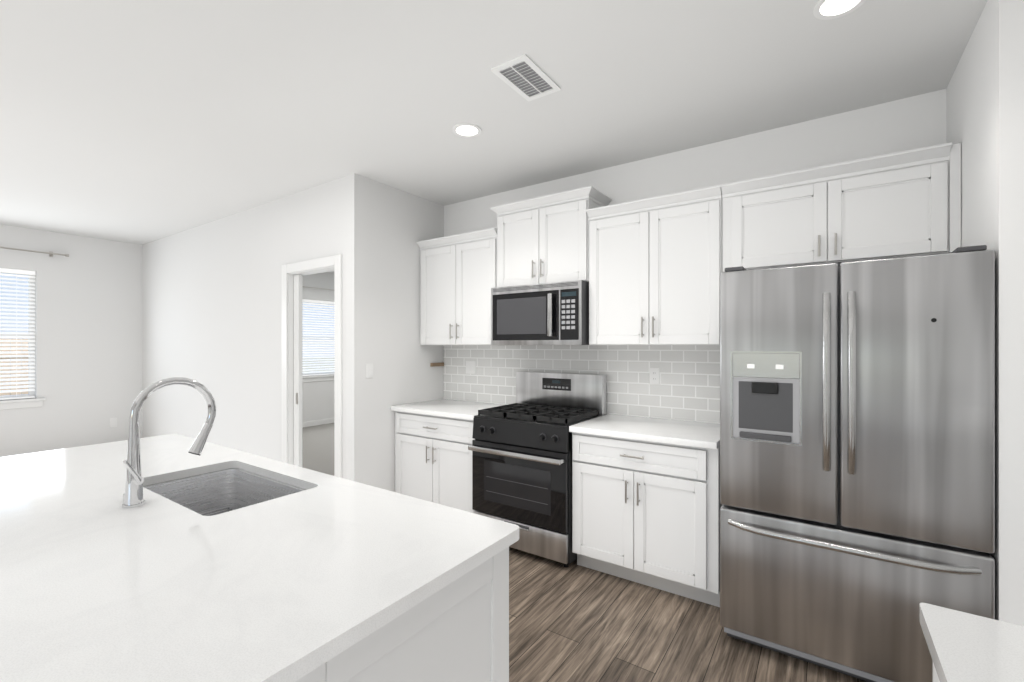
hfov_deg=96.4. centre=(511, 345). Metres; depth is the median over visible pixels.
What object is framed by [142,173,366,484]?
wall
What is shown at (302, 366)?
ground
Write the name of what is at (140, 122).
ceiling
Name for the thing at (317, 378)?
window
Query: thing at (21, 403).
window
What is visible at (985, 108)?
wall
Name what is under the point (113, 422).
outlet
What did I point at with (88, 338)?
wall
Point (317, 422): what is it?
baseboard
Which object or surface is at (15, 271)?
window blinds
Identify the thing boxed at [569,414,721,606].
base cabinet
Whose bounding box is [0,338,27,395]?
fence
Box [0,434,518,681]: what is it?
island countertop
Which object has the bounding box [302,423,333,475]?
floor
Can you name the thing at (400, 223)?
wall
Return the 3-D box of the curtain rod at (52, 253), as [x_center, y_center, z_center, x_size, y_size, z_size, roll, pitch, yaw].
[-5.665,-1.060,4.812,0.090,0.060,1.455,0,0,35]
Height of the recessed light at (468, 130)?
0.006 m
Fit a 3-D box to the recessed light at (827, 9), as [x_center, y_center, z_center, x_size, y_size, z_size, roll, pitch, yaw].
[1.266,-1.320,1.763,0.176,0.006,0.176,0,0,35]
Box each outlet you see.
[110,418,116,426]
[649,368,659,383]
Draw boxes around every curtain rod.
[0,247,68,256]
[302,286,333,290]
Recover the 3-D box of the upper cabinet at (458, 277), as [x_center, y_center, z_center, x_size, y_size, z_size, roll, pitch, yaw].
[-0.397,-0.458,3.941,0.860,0.915,0.362,0,0,35]
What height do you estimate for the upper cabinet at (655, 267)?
0.925 m
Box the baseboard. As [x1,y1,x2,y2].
[302,418,333,427]
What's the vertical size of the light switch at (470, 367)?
0.114 m
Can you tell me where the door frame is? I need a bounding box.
[282,254,341,477]
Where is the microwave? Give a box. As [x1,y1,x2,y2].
[491,280,588,344]
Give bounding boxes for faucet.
[122,377,215,508]
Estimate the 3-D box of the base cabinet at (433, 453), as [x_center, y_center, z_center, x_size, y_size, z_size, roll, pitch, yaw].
[-0.466,0.963,3.812,0.886,0.914,0.652,0,0,35]
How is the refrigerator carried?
on the floor at (573, 622)
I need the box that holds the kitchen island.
[304,546,508,681]
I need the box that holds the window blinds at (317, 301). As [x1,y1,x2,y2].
[302,299,333,375]
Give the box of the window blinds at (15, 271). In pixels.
[0,268,35,399]
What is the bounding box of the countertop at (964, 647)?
[919,603,1023,681]
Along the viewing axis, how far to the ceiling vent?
2.26 m
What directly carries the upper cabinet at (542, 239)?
attached to the wall at (908, 123)
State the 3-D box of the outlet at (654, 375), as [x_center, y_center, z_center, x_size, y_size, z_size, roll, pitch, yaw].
[0.995,0.215,3.195,0.070,0.114,0.007,0,0,35]
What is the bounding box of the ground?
[21,358,333,392]
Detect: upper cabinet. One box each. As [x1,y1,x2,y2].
[416,228,496,344]
[490,186,611,286]
[586,185,721,344]
[720,143,960,271]
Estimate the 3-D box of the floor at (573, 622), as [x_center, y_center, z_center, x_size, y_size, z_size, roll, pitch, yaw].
[-2.145,1.445,1.310,9.860,0.050,6.930,0,0,35]
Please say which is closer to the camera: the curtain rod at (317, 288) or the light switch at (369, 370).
the light switch at (369, 370)
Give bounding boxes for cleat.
[430,362,443,366]
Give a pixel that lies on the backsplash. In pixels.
(687, 388)
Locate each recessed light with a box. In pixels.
[453,123,480,137]
[813,0,865,19]
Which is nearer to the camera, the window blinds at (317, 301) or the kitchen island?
the kitchen island
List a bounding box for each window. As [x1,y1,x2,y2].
[0,272,45,409]
[302,302,333,381]
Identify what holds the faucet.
on the island countertop at (235, 565)
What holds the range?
on the floor at (573, 622)
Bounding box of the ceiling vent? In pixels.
[491,54,560,100]
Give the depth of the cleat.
4.23 m
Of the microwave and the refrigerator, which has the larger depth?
the microwave
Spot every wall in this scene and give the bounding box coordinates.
[0,224,333,456]
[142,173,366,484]
[367,178,443,491]
[444,89,945,236]
[946,0,1023,625]
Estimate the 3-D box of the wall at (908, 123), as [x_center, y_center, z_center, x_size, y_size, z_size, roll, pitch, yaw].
[0.830,0.049,3.397,3.740,2.743,0.120,0,0,35]
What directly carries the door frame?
attached to the wall at (212, 307)
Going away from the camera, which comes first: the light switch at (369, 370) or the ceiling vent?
the ceiling vent
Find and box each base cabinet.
[391,399,505,512]
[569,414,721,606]
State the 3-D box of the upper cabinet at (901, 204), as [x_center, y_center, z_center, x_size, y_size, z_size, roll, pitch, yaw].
[1.714,-0.677,2.491,1.011,0.495,0.362,0,0,35]
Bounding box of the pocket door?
[294,274,301,466]
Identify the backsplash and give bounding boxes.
[443,345,719,423]
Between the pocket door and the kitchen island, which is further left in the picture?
the pocket door
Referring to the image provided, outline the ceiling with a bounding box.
[0,0,987,272]
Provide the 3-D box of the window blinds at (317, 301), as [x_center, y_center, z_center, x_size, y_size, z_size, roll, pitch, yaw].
[-3.413,-0.131,8.231,0.056,1.334,0.988,0,0,35]
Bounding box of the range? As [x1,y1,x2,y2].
[468,371,605,567]
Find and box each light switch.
[366,363,372,377]
[466,361,475,373]
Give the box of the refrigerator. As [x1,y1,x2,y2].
[720,245,994,681]
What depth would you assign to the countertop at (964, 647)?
0.77 m
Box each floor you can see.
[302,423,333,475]
[509,547,866,681]

